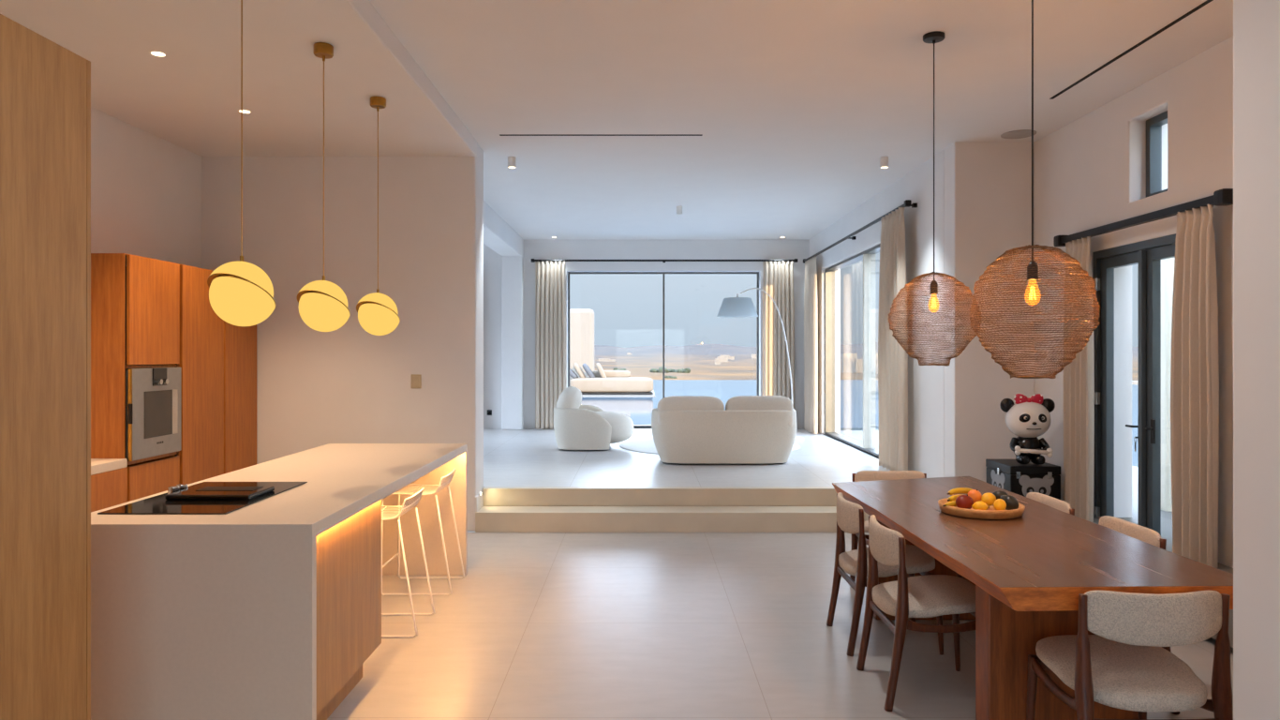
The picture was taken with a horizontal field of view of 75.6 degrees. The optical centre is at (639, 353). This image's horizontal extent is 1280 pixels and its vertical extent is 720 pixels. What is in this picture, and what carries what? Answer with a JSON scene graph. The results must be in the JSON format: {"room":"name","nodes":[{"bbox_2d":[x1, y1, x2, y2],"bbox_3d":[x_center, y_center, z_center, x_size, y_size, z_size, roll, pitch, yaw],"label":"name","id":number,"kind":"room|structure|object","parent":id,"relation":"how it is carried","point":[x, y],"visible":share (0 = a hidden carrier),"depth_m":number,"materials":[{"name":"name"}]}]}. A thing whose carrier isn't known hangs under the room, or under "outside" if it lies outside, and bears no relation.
{"room":"dining room","nodes":[
{"label":"dining room","id":0,"kind":"room"},
{"bbox_2d":[90,106,201,267],"bbox_3d":[-3.882,-0.145,2.050,0.235,3.550,10.500,0,0,0],"label":"wall","id":1,"kind":"structure","parent":0,"point":[146,187],"depth_m":6.23,"materials":[{"name":"paint"}]},
{"bbox_2d":[164,485,274,499],"bbox_3d":[-1.826,0.608,3.600,0.360,0.021,0.240,0,0,0],"label":"tray","id":2,"kind":"object","parent":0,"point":[198,492],"depth_m":3.55,"materials":[{"name":"black metal"}]},
{"bbox_2d":[0,0,476,156],"bbox_3d":[-2.650,-1.855,1.950,2.500,0.330,10.300,0,0,0],"label":"ceiling","id":3,"kind":"structure","parent":0,"point":[188,98],"depth_m":5.01,"materials":[{"name":"paint"}]},
{"bbox_2d":[148,50,167,57],"bbox_3d":[-2.716,-1.688,4.650,0.090,0.002,0.090,0,0,0],"label":"recessed light","id":4,"kind":"object","parent":3,"relation":"in","point":[153,52],"visible":1,"depth_m":4.65,"materials":[{"name":"white ceramic"}]},
{"bbox_2d":[207,0,276,326],"bbox_3d":[-1.738,-0.904,3.600,0.290,1.572,0.263,0,0,37],"label":"globe pendant","id":5,"kind":"object","parent":3,"relation":"hanging from","point":[241,293],"visible":1,"depth_m":3.51,"materials":[{"name":"yellow glass"}]},
{"bbox_2d":[238,109,252,113],"bbox_3d":[-2.760,-1.688,5.760,0.090,0.002,0.090,0,0,0],"label":"recessed light","id":6,"kind":"object","parent":3,"relation":"in","point":[239,111],"visible":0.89,"depth_m":5.77,"materials":[{"name":"white ceramic"}]},
{"bbox_2d":[297,42,350,331],"bbox_3d":[-1.738,-0.904,4.530,0.290,1.572,0.263,0,0,37],"label":"globe pendant","id":7,"kind":"object","parent":3,"relation":"hanging from","point":[322,304],"visible":1,"depth_m":4.45,"materials":[{"name":"yellow glass"}]},
{"bbox_2d":[356,96,400,335],"bbox_3d":[-1.738,-0.904,5.470,0.290,1.572,0.263,0,0,37],"label":"globe pendant","id":8,"kind":"object","parent":3,"relation":"hanging from","point":[378,313],"visible":1,"depth_m":5.39,"materials":[{"name":"yellow glass"}]},
{"bbox_2d":[201,143,483,531],"bbox_3d":[-2.655,-0.195,7.260,2.490,3.450,0.360,0,0,0],"label":"wall","id":9,"kind":"structure","parent":0,"point":[349,383],"depth_m":7.08,"materials":[{"name":"paint"}]},
{"bbox_2d":[411,373,421,387],"bbox_3d":[-1.920,0.240,7.073,0.090,0.120,0.014,0,0,0],"label":"light switch","id":10,"kind":"object","parent":9,"relation":"attached to","point":[416,379],"visible":1,"depth_m":7.07,"materials":[{"name":"white plastic"}]},
{"bbox_2d":[474,491,483,531],"bbox_3d":[-1.409,1.380,7.210,0.022,0.300,0.280,0,0,0],"label":"baseboard","id":11,"kind":"structure","parent":9,"relation":"attached to","point":[478,499],"depth_m":7.13,"materials":[{"name":"paint"}]},
{"bbox_2d":[483,200,521,255],"bbox_3d":[-2.025,-1.685,10.230,0.330,0.310,5.580,0,0,0],"label":"wall","id":12,"kind":"structure","parent":9,"relation":"attached to","point":[500,237],"depth_m":11.33,"materials":[{"name":"paint"}]},
{"bbox_2d":[483,239,809,428],"bbox_3d":[-1.000,-0.270,13.375,8.400,3.600,0.350,0,0,0],"label":"wall","id":13,"kind":"structure","parent":0,"point":[536,249],"depth_m":13.20,"materials":[{"name":"paint"}]},
{"bbox_2d":[501,238,523,429],"bbox_3d":[-2.025,-0.319,13.120,0.330,3.043,0.200,0,0,0],"label":"wall","id":14,"kind":"structure","parent":13,"relation":"attached to","point":[512,266],"depth_m":13.02,"materials":[{"name":"paint"}]},
{"bbox_2d":[567,271,759,427],"bbox_3d":[0.380,-0.059,13.420,3.100,2.523,0.060,0,0,0],"label":"window","id":15,"kind":"structure","parent":13,"relation":"in","point":[569,273],"depth_m":13.39,"materials":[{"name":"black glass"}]},
{"bbox_2d":[531,258,797,262],"bbox_3d":[0.385,-1.470,13.116,4.224,0.054,0.167,0,0,0],"label":"curtain rod","id":16,"kind":"object","parent":13,"relation":"attached to","point":[532,260],"visible":0.98,"depth_m":13.04,"materials":[{"name":"black metal"}]},
{"bbox_2d":[535,261,566,428],"bbox_3d":[-1.410,-0.132,13.060,0.501,2.646,0.080,0,0,0],"label":"curtain","id":17,"kind":"object","parent":16,"relation":"hanging from","point":[550,276],"visible":0.94,"depth_m":13.04,"materials":[{"name":"fabric"}]},
{"bbox_2d":[762,261,794,408],"bbox_3d":[2.199,-0.132,13.062,0.507,2.646,0.091,0,0,0],"label":"curtain","id":18,"kind":"object","parent":16,"relation":"hanging from","point":[778,275],"visible":0.78,"depth_m":13.04,"materials":[{"name":"fabric"}]},
{"bbox_2d":[482,486,837,506],"bbox_3d":[0.652,1.282,7.395,4.115,0.157,0.090,0,0,0],"label":"step","id":19,"kind":"structure","parent":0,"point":[493,496],"depth_m":7.35,"materials":[{"name":"concrete"}]},
{"bbox_2d":[475,506,869,532],"bbox_3d":[0.650,1.445,7.235,4.120,0.170,0.370,0,0,0],"label":"step","id":20,"kind":"structure","parent":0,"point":[488,518],"depth_m":7.05,"materials":[{"name":"concrete"}]},
{"bbox_2d":[483,427,890,487],"bbox_3d":[-1.100,1.367,10.595,8.200,0.327,6.310,0,0,0],"label":"floor","id":21,"kind":"structure","parent":0,"point":[525,456],"depth_m":8.71,"materials":[{"name":"tile"}]},
{"bbox_2d":[553,386,633,449],"bbox_3d":[-0.585,0.804,10.500,1.010,0.766,0.860,0,0,0],"label":"armchair","id":22,"kind":"object","parent":21,"relation":"on","point":[576,426],"visible":1,"depth_m":10.13,"materials":[{"name":"beige fabric"}]},
{"bbox_2d":[555,386,581,408],"bbox_3d":[-0.900,0.619,10.500,0.322,0.395,0.660,0,0,0],"label":"cushion","id":23,"kind":"object","parent":22,"relation":"on","point":[571,397],"depth_m":10.22,"materials":[{"name":"beige fabric"}]},
{"bbox_2d":[595,411,633,443],"bbox_3d":[-0.550,0.944,10.500,0.940,0.400,0.700,0,0,0],"label":"seat cushion","id":24,"kind":"object","parent":22,"relation":"on","point":[620,428],"depth_m":10.23,"materials":[{"name":"beige fabric"}]},
{"bbox_2d":[619,437,800,453],"bbox_3d":[0.900,1.198,10.780,2.340,0.009,2.340,0,0,0],"label":"round rug","id":25,"kind":"object","parent":21,"relation":"on","point":[644,445],"visible":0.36,"depth_m":10.66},
{"bbox_2d":[651,395,796,463],"bbox_3d":[0.925,0.824,9.290,1.598,0.726,0.960,0,0,0],"label":"sofa","id":26,"kind":"object","parent":21,"relation":"on","point":[688,429],"visible":1,"depth_m":8.85,"materials":[{"name":"beige fabric"}]},
{"bbox_2d":[656,395,724,424],"bbox_3d":[0.550,0.664,9.005,0.730,0.402,0.295,0,0,0],"label":"cushion","id":27,"kind":"object","parent":26,"relation":"on","point":[670,409],"depth_m":8.90,"materials":[{"name":"beige fabric"}]},
{"bbox_2d":[725,395,793,426],"bbox_3d":[1.300,0.664,9.005,0.730,0.407,0.300,0,0,0],"label":"cushion","id":28,"kind":"object","parent":26,"relation":"on","point":[776,410],"depth_m":8.89,"materials":[{"name":"beige fabric"}]},
{"bbox_2d":[716,287,803,440],"bbox_3d":[1.677,0.145,11.500,1.206,2.117,0.570,0,0,0],"label":"arc floor lamp","id":29,"kind":"object","parent":21,"relation":"on","point":[736,306],"visible":0.77,"depth_m":11.34,"materials":[{"name":"white metal"}]},
{"bbox_2d":[327,532,1233,719],"bbox_3d":[-0.100,1.605,1.925,7.600,0.150,10.250,0,0,0],"label":"floor","id":30,"kind":"structure","parent":0,"point":[538,625],"depth_m":4.32,"materials":[{"name":"tile"}]},
{"bbox_2d":[0,14,90,719],"bbox_3d":[-2.105,0.300,1.510,0.710,2.460,2.240,0,0,0],"label":"wood panel","id":31,"kind":"object","parent":30,"relation":"on","point":[45,86],"visible":1,"depth_m":2.42,"materials":[{"name":"brown wood"}]},
{"bbox_2d":[90,467,127,512],"bbox_3d":[-3.520,1.130,4.979,0.480,0.800,0.599,0,0,0],"label":"base cabinet","id":32,"kind":"object","parent":30,"relation":"on","point":[108,488],"visible":0.18,"depth_m":5.10,"materials":[{"name":"brown wood"}]},
{"bbox_2d":[90,458,127,475],"bbox_3d":[-3.521,0.700,4.389,0.478,0.056,1.779,0,0,0],"label":"countertop","id":33,"kind":"structure","parent":32,"relation":"on","point":[97,465],"depth_m":5.12,"materials":[{"name":"stone"}]},
{"bbox_2d":[90,253,179,501],"bbox_3d":[-3.520,0.444,5.590,0.480,2.172,0.620,0,0,0],"label":"tall cabinet","id":34,"kind":"object","parent":30,"relation":"on","point":[135,300],"visible":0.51,"depth_m":5.30,"materials":[{"name":"brown wood"}]},
{"bbox_2d":[126,367,181,461],"bbox_3d":[-3.447,0.395,5.580,0.425,0.594,0.591,0,0,0],"label":"oven","id":35,"kind":"object","parent":34,"relation":"in","point":[154,395],"visible":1,"depth_m":5.53,"materials":[{"name":"metal"}]},
{"bbox_2d":[178,263,223,484],"bbox_3d":[-3.520,0.444,6.206,0.480,2.172,0.610,0,0,0],"label":"pantry cabinet","id":36,"kind":"object","parent":30,"relation":"on","point":[201,331],"visible":0.27,"depth_m":6.16,"materials":[{"name":"brown wood"}]},
{"bbox_2d":[223,320,256,473],"bbox_3d":[-3.520,0.444,6.795,0.480,2.172,0.564,0,0,0],"label":"pantry cabinet","id":37,"kind":"object","parent":30,"relation":"on","point":[240,342],"visible":0.09,"depth_m":6.75,"materials":[{"name":"brown wood"}]},
{"bbox_2d":[90,443,467,719],"bbox_3d":[-1.680,1.077,4.375,0.960,0.905,2.710,0,0,0],"label":"kitchen island","id":38,"kind":"object","parent":30,"relation":"on","point":[269,608],"visible":0.95,"depth_m":3.02,"materials":[{"name":"stone"}]},
{"bbox_2d":[97,481,307,514],"bbox_3d":[-1.856,0.604,3.590,0.500,0.042,0.784,0,0,0],"label":"cooktop","id":39,"kind":"object","parent":38,"relation":"in","point":[204,498],"visible":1,"depth_m":3.48,"materials":[{"name":"black glass"}]},
{"bbox_2d":[381,487,435,637],"bbox_3d":[-1.426,1.156,4.630,0.459,0.748,0.392,0,0,0],"label":"counter stool","id":40,"kind":"object","parent":30,"relation":"on","point":[389,515],"visible":0.61,"depth_m":4.63,"materials":[{"name":"white metal"}]},
{"bbox_2d":[381,468,464,595],"bbox_3d":[-1.416,1.156,5.410,0.459,0.748,0.392,0,0,0],"label":"counter stool","id":41,"kind":"object","parent":30,"relation":"on","point":[427,490],"visible":0.72,"depth_m":5.41,"materials":[{"name":"white metal"}]},
{"bbox_2d":[826,491,943,655],"bbox_3d":[1.297,1.152,4.410,0.496,0.759,0.502,0,0,0],"label":"dining chair","id":42,"kind":"object","parent":30,"relation":"on","point":[850,515],"visible":0.83,"depth_m":4.24,"materials":[{"name":"beige fabric"}]},
{"bbox_2d":[849,470,926,581],"bbox_3d":[1.640,1.152,5.248,0.502,0.759,0.496,0,0,0],"label":"dining chair","id":43,"kind":"object","parent":30,"relation":"on","point":[862,475],"visible":0.21,"depth_m":5.43,"materials":[{"name":"beige fabric"}]},
{"bbox_2d":[856,514,975,711],"bbox_3d":[1.297,1.152,3.765,0.496,0.759,0.502,0,0,0],"label":"dining chair","id":44,"kind":"object","parent":30,"relation":"on","point":[904,598],"visible":0.91,"depth_m":3.63,"materials":[{"name":"beige fabric"}]},
{"bbox_2d":[956,491,1074,578],"bbox_3d":[2.018,1.152,4.420,0.496,0.759,0.502,0,0,0],"label":"dining chair","id":45,"kind":"object","parent":30,"relation":"on","point":[1051,501],"visible":0.12,"depth_m":4.43,"materials":[{"name":"beige fabric"}]},
{"bbox_2d":[985,458,1060,499],"bbox_3d":[3.023,1.196,6.527,0.397,0.667,0.461,0,0,0],"label":"trunk","id":46,"kind":"object","parent":30,"relation":"on","point":[1008,474],"visible":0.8,"depth_m":6.30,"materials":[{"name":"black paint"}]},
{"bbox_2d":[990,469,1005,488],"bbox_3d":[2.832,1.029,6.530,0.004,0.192,0.254,0,0,0],"label":"print","id":47,"kind":"object","parent":46,"relation":"attached to","point":[997,476],"depth_m":6.52,"materials":[{"name":"white paint"}]},
{"bbox_2d":[999,393,1055,463],"bbox_3d":[3.033,0.588,6.444,0.407,0.545,0.301,0,0,7],"label":"figurine","id":48,"kind":"object","parent":46,"relation":"on","point":[1029,418],"visible":1,"depth_m":6.37,"materials":[{"name":"black paint"}]},
{"bbox_2d":[1018,474,1054,496],"bbox_3d":[3.030,1.028,6.302,0.267,0.202,0.004,0,0,0],"label":"print","id":49,"kind":"object","parent":46,"relation":"attached to","point":[1044,483],"depth_m":6.30,"materials":[{"name":"white paint"}]},
{"bbox_2d":[832,476,1233,719],"bbox_3d":[1.628,1.155,4.005,0.946,0.750,2.510,0,0,0],"label":"dining table","id":50,"kind":"object","parent":30,"relation":"on","point":[1028,572],"visible":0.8,"depth_m":3.20,"materials":[{"name":"brown wood"}]},
{"bbox_2d":[937,497,1025,519],"bbox_3d":[1.665,0.755,4.030,0.396,0.046,0.374,0,0,0],"label":"fruit bowl","id":51,"kind":"object","parent":50,"relation":"on","point":[990,513],"visible":0.62,"depth_m":3.88,"materials":[{"name":"brown wood"}]},
{"bbox_2d":[942,500,956,506],"bbox_3d":[1.550,0.735,4.028,0.205,0.036,0.031,0,0,-34],"label":"banana","id":52,"kind":"object","parent":51,"relation":"in","point":[950,503],"visible":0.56,"depth_m":3.98,"materials":[{"name":"yellow food"}]},
{"bbox_2d":[947,494,960,501],"bbox_3d":[1.582,0.717,4.068,0.202,0.044,0.032,0,0,-29],"label":"banana","id":53,"kind":"object","parent":51,"relation":"in","point":[952,498],"visible":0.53,"depth_m":4.03,"materials":[{"name":"yellow food"}]},
{"bbox_2d":[947,487,972,494],"bbox_3d":[1.612,0.695,4.135,0.190,0.044,0.035,0,0,-20],"label":"banana","id":54,"kind":"object","parent":51,"relation":"in","point":[959,490],"visible":0.66,"depth_m":4.12,"materials":[{"name":"yellow food"}]},
{"bbox_2d":[955,493,973,508],"bbox_3d":[1.571,0.718,3.990,0.086,0.079,0.073,0,0,0],"label":"apple","id":55,"kind":"object","parent":51,"relation":"in","point":[966,501],"visible":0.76,"depth_m":3.96,"materials":[{"name":"red food"}]},
{"bbox_2d":[967,489,982,503],"bbox_3d":[1.655,0.704,4.080,0.068,0.071,0.068,0,0,0],"label":"peach","id":56,"kind":"object","parent":51,"relation":"in","point":[975,495],"visible":0.67,"depth_m":4.05,"materials":[{"name":"orange food"}]},
{"bbox_2d":[971,500,989,509],"bbox_3d":[1.622,0.730,3.930,0.061,0.054,0.059,0,0,-26],"label":"lemon","id":57,"kind":"object","parent":51,"relation":"in","point":[978,505],"visible":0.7,"depth_m":3.91,"materials":[{"name":"yellow food"}]},
{"bbox_2d":[981,491,996,506],"bbox_3d":[1.704,0.712,4.030,0.067,0.064,0.067,0,0,24],"label":"lemon","id":58,"kind":"object","parent":51,"relation":"in","point":[989,498],"visible":0.91,"depth_m":4.01,"materials":[{"name":"food"}]},
{"bbox_2d":[993,498,1006,509],"bbox_3d":[1.724,0.727,3.950,0.058,0.062,0.060,0,0,0],"label":"lemon","id":59,"kind":"object","parent":51,"relation":"in","point":[999,503],"visible":0.83,"depth_m":3.93,"materials":[{"name":"food"}]},
{"bbox_2d":[992,490,1008,499],"bbox_3d":[1.791,0.714,4.118,0.087,0.060,0.065,0,0,0],"label":"avocado","id":60,"kind":"object","parent":51,"relation":"in","point":[997,493],"visible":0.48,"depth_m":4.10,"materials":[{"name":"food"}]},
{"bbox_2d":[999,494,1018,509],"bbox_3d":[1.802,0.728,4.019,0.072,0.076,0.083,0,0,0],"label":"avocado","id":61,"kind":"object","parent":51,"relation":"in","point":[1011,501],"visible":0.74,"depth_m":3.99,"materials":[{"name":"food"}]},
{"bbox_2d":[1026,590,1233,719],"bbox_3d":[1.680,1.152,2.872,0.502,0.759,0.496,0,0,0],"label":"dining chair","id":62,"kind":"object","parent":30,"relation":"on","point":[1125,664],"visible":1,"depth_m":2.69,"materials":[{"name":"beige fabric"}]},
{"bbox_2d":[1098,515,1179,714],"bbox_3d":[2.048,1.152,3.740,0.496,0.759,0.502,0,0,0],"label":"dining chair","id":63,"kind":"object","parent":30,"relation":"on","point":[1145,534],"visible":0.16,"depth_m":3.73,"materials":[{"name":"beige fabric"}]},
{"bbox_2d":[368,0,1233,239],"bbox_3d":[-0.750,-1.920,5.200,8.900,0.200,16.800,0,0,0],"label":"ceiling","id":64,"kind":"structure","parent":0,"point":[796,106],"depth_m":5.61,"materials":[{"name":"paint"}]},
{"bbox_2d":[507,156,516,168],"bbox_3d":[-1.190,-1.772,7.660,0.076,0.095,0.076,0,0,0],"label":"ceiling spotlight","id":65,"kind":"object","parent":64,"relation":"attached to","point":[512,160],"visible":1,"depth_m":7.63,"materials":[{"name":"white metal"}]},
{"bbox_2d":[499,134,702,135],"bbox_3d":[-0.325,-1.823,6.872,1.690,0.014,0.025,0,0,0],"label":"ceiling vent","id":66,"kind":"object","parent":64,"relation":"in","point":[499,135],"visible":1,"depth_m":6.87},
{"bbox_2d":[676,205,682,214],"bbox_3d":[0.487,-1.772,10.200,0.076,0.095,0.076,0,0,0],"label":"ceiling spotlight","id":67,"kind":"object","parent":64,"relation":"attached to","point":[678,207],"visible":1,"depth_m":10.17,"materials":[{"name":"white metal"}]},
{"bbox_2d":[879,156,888,168],"bbox_3d":[2.270,-1.772,7.660,0.076,0.095,0.076,0,0,0],"label":"ceiling spotlight","id":68,"kind":"object","parent":64,"relation":"attached to","point":[884,160],"visible":1,"depth_m":7.63,"materials":[{"name":"white metal"}]},
{"bbox_2d":[887,30,982,366],"bbox_3d":[1.682,-0.874,4.720,0.504,1.891,0.503,0,0,0],"label":"woven pendant","id":69,"kind":"object","parent":64,"relation":"hanging from","point":[935,37],"visible":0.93,"depth_m":4.65,"materials":[{"name":"brown wicker"}]},
{"bbox_2d":[1000,129,1036,138],"bbox_3d":[3.140,-1.817,6.840,0.270,0.010,0.270,0,0,0],"label":"ceiling speaker","id":70,"kind":"object","parent":64,"relation":"attached to","point":[1021,133],"visible":0.92,"depth_m":6.83},
{"bbox_2d":[969,0,1100,378],"bbox_3d":[1.629,-0.859,3.420,0.493,1.923,0.494,0,0,0],"label":"woven pendant","id":71,"kind":"object","parent":64,"relation":"hanging from","point":[1033,274],"visible":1,"depth_m":3.34,"materials":[{"name":"brown wicker"}]},
{"bbox_2d":[1049,0,1213,99],"bbox_3d":[2.938,-1.823,4.245,0.025,0.014,3.290,0,0,0],"label":"ceiling vent","id":72,"kind":"object","parent":64,"relation":"in","point":[1207,1],"visible":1,"depth_m":4.87,"materials":[{"name":"black metal"}]},
{"bbox_2d":[809,148,944,477],"bbox_3d":[2.845,-0.195,10.276,0.270,3.450,5.848,0,0,0],"label":"wall","id":73,"kind":"structure","parent":0,"point":[926,383],"depth_m":8.15,"materials":[{"name":"paint"}]},
{"bbox_2d":[824,243,880,457],"bbox_3d":[2.830,-0.029,10.400,0.140,2.463,3.800,0,0,0],"label":"window","id":74,"kind":"structure","parent":73,"relation":"in","point":[868,256],"depth_m":10.15,"materials":[{"name":"glass"}]},
{"bbox_2d":[803,199,917,263],"bbox_3d":[2.635,-1.450,10.465,0.151,0.061,5.031,0,0,0],"label":"curtain rod","id":75,"kind":"object","parent":73,"relation":"attached to","point":[908,202],"visible":0.92,"depth_m":9.59,"materials":[{"name":"black metal"}]},
{"bbox_2d":[803,255,818,433],"bbox_3d":[2.598,-0.122,12.585,0.086,2.626,0.810,0,0,0],"label":"curtain","id":76,"kind":"object","parent":75,"relation":"hanging from","point":[811,312],"visible":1,"depth_m":12.42,"materials":[{"name":"fabric"}]},
{"bbox_2d":[878,207,907,470],"bbox_3d":[2.578,-0.122,8.444,0.117,2.626,0.873,0,0,0],"label":"curtain","id":77,"kind":"object","parent":75,"relation":"hanging from","point":[892,358],"visible":0.94,"depth_m":8.32,"materials":[{"name":"fabric"}]},
{"bbox_2d":[944,141,1034,482],"bbox_3d":[3.055,-0.195,7.225,0.690,3.450,0.250,0,0,0],"label":"wall","id":78,"kind":"structure","parent":0,"point":[988,185],"depth_m":7.10,"materials":[{"name":"paint"}]},
{"bbox_2d":[1034,35,1233,567],"bbox_3d":[3.550,-0.195,2.075,0.300,3.450,10.550,0,0,0],"label":"wall","id":79,"kind":"structure","parent":0,"point":[1090,172],"depth_m":5.74,"materials":[{"name":"paint"}]},
{"bbox_2d":[1092,233,1175,535],"bbox_3d":[3.431,0.385,5.595,0.137,2.290,1.190,0,0,0],"label":"door","id":80,"kind":"structure","parent":79,"relation":"in","point":[1148,255],"depth_m":5.59,"materials":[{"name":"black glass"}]},
{"bbox_2d":[1133,436,1138,451],"bbox_3d":[3.395,0.620,5.640,0.020,0.101,0.032,0,0,0],"label":"keys","id":81,"kind":"object","parent":80,"relation":"hanging from","point":[1136,438],"visible":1,"depth_m":5.64,"materials":[{"name":"silver metal"}]},
{"bbox_2d":[1053,188,1233,247],"bbox_3d":[3.318,-0.875,5.520,0.164,0.088,1.888,0,0,0],"label":"curtain rod","id":82,"kind":"object","parent":79,"relation":"attached to","point":[1224,197],"visible":0.84,"depth_m":5.24,"materials":[{"name":"black metal"}]},
{"bbox_2d":[1063,236,1094,521],"bbox_3d":[3.280,0.331,6.180,0.083,2.374,0.380,0,0,0],"label":"curtain","id":83,"kind":"object","parent":82,"relation":"hanging from","point":[1079,376],"visible":0.7,"depth_m":6.14,"materials":[{"name":"fabric"}]},
{"bbox_2d":[1170,204,1219,567],"bbox_3d":[3.278,0.331,4.880,0.104,2.374,0.372,0,0,0],"label":"curtain","id":84,"kind":"object","parent":82,"relation":"hanging from","point":[1194,356],"visible":0.84,"depth_m":4.84,"materials":[{"name":"fabric"}]},
{"bbox_2d":[1146,110,1167,197],"bbox_3d":[3.560,-1.335,5.530,0.080,0.570,0.420,0,0,0],"label":"window","id":85,"kind":"structure","parent":79,"relation":"in","point":[1153,125],"depth_m":5.69,"materials":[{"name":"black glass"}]},
{"bbox_2d":[1233,0,1279,719],"bbox_3d":[2.575,-0.195,-0.280,1.650,3.450,5.440,0,0,0],"label":"wall","id":86,"kind":"structure","parent":0,"point":[1256,22],"depth_m":2.34,"materials":[{"name":"paint"}]},
{"label":"outside","id":87,"kind":"structure","parent":0,"visible":0},
{"bbox_2d":[594,342,1137,380],"bbox_3d":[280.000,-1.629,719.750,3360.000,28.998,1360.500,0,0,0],"label":"hills","id":88,"kind":"structure","parent":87,"point":[700,359],"depth_m":350.19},
{"bbox_2d":[598,357,615,361],"bbox_3d":[-13.125,2.927,330.144,6.750,1.850,3.763,0,0,0],"label":"house","id":89,"kind":"structure","parent":88,"relation":"on","point":[600,359],"depth_m":328.29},
{"bbox_2d":[649,366,669,372],"bbox_3d":[2.002,1.805,85.048,2.077,0.850,1.084,0,0,0],"label":"shrub","id":90,"kind":"object","parent":88,"relation":"on","point":[660,369],"visible":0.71,"depth_m":84.64,"materials":[{"name":"green plant"}]},
{"bbox_2d":[664,375,677,378],"bbox_3d":[1.788,1.441,47.992,0.732,0.291,0.435,0,0,0],"label":"shrub","id":91,"kind":"object","parent":88,"relation":"on","point":[667,377],"visible":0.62,"depth_m":47.85,"materials":[{"name":"green plant"}]},
{"bbox_2d":[676,367,690,372],"bbox_3d":[4.645,1.907,88.069,1.530,0.736,0.851,0,0,0],"label":"shrub","id":92,"kind":"object","parent":88,"relation":"on","point":[682,370],"visible":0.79,"depth_m":87.86,"materials":[{"name":"green plant"}]},
{"bbox_2d":[714,358,720,364],"bbox_3d":[21.693,2.538,230.014,1.568,2.150,0.913,0,0,0],"label":"house","id":93,"kind":"structure","parent":88,"relation":"on","point":[717,361],"depth_m":229.63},
{"bbox_2d":[716,356,728,361],"bbox_3d":[30.000,2.384,300.069,3.750,2.450,2.112,0,0,0],"label":"house","id":94,"kind":"structure","parent":88,"relation":"on","point":[721,358],"depth_m":299.06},
{"bbox_2d":[719,355,734,359],"bbox_3d":[44.386,2.258,420.154,7.159,2.900,3.987,0,0,0],"label":"house","id":95,"kind":"structure","parent":88,"relation":"on","point":[725,356],"depth_m":418.25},
{"bbox_2d":[841,353,863,372],"bbox_3d":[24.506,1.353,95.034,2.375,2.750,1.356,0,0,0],"label":"house","id":96,"kind":"structure","parent":88,"relation":"on","point":[850,363],"depth_m":94.40,"materials":[{"name":"beige paint"}]},
{"bbox_2d":[875,353,878,373],"bbox_3d":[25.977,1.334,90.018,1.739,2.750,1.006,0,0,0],"label":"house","id":97,"kind":"structure","parent":88,"relation":"on","point":[876,354],"depth_m":89.58,"materials":[{"name":"white paint"}]},
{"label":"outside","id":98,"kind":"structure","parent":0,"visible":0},
{"bbox_2d":[580,379,1137,466],"bbox_3d":[7.400,1.445,23.200,25.200,0.370,31.600,0,0,0],"label":"pool water","id":99,"kind":"structure","parent":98,"point":[639,409],"depth_m":22.86,"materials":[{"name":"blue liquid"}]},
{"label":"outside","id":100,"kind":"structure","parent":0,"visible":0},
{"bbox_2d":[839,430,1233,647],"bbox_3d":[4.190,1.355,5.100,2.420,0.250,16.200,0,0,0],"label":"terrace","id":101,"kind":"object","parent":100,"point":[1166,516],"depth_m":6.13,"materials":[{"name":"stone"}]},
{"bbox_2d":[1160,257,1175,511],"bbox_3d":[4.420,-0.370,6.510,0.640,4.000,0.180,0,0,0],"label":"wall","id":102,"kind":"structure","parent":101,"relation":"on","point":[1167,264],"depth_m":6.43,"materials":[{"name":"white paint"}]},
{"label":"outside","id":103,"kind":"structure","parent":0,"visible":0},
{"bbox_2d":[581,389,654,396],"bbox_3d":[-5.775,1.355,31.600,12.450,0.250,14.800,0,0,0],"label":"terrace","id":104,"kind":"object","parent":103,"point":[652,391],"visible":0.07,"depth_m":24.32,"materials":[{"name":"stone"}]},
{"bbox_2d":[569,309,594,379],"bbox_3d":[-4.235,-0.070,26.450,5.530,2.700,0.500,0,0,0],"label":"wall","id":105,"kind":"structure","parent":104,"relation":"on","point":[581,320],"depth_m":26.20,"materials":[{"name":"white paint"}]},
{"bbox_2d":[569,370,653,394],"bbox_3d":[-0.850,0.870,24.900,2.500,0.720,1.000,0,0,0],"label":"daybed","id":106,"kind":"object","parent":104,"relation":"on","point":[616,381],"visible":0.86,"depth_m":24.41,"materials":[{"name":"white fabric"}]},
{"bbox_2d":[569,368,578,378],"bbox_3d":[-2.094,0.555,24.750,0.454,0.445,0.480,0,0,0],"label":"pillow","id":107,"kind":"object","parent":106,"relation":"on","point":[573,374],"visible":0.48,"depth_m":24.54,"materials":[{"name":"grey fabric"}]},
{"bbox_2d":[573,363,585,377],"bbox_3d":[-1.811,0.555,24.770,0.362,0.519,0.480,0,0,0],"label":"pillow","id":108,"kind":"object","parent":106,"relation":"on","point":[576,366],"visible":0.86,"depth_m":24.55,"materials":[{"name":"beige fabric"}]},
{"bbox_2d":[582,363,595,377],"bbox_3d":[-1.528,0.555,24.790,0.383,0.506,0.480,0,0,0],"label":"pillow","id":109,"kind":"object","parent":106,"relation":"on","point":[586,366],"visible":0.87,"depth_m":24.57,"materials":[{"name":"grey fabric"}]},
{"bbox_2d":[595,362,606,377],"bbox_3d":[-1.160,0.555,24.810,0.319,0.541,0.480,0,0,0],"label":"pillow","id":110,"kind":"object","parent":106,"relation":"on","point":[598,364],"visible":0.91,"depth_m":24.58,"materials":[{"name":"beige fabric"}]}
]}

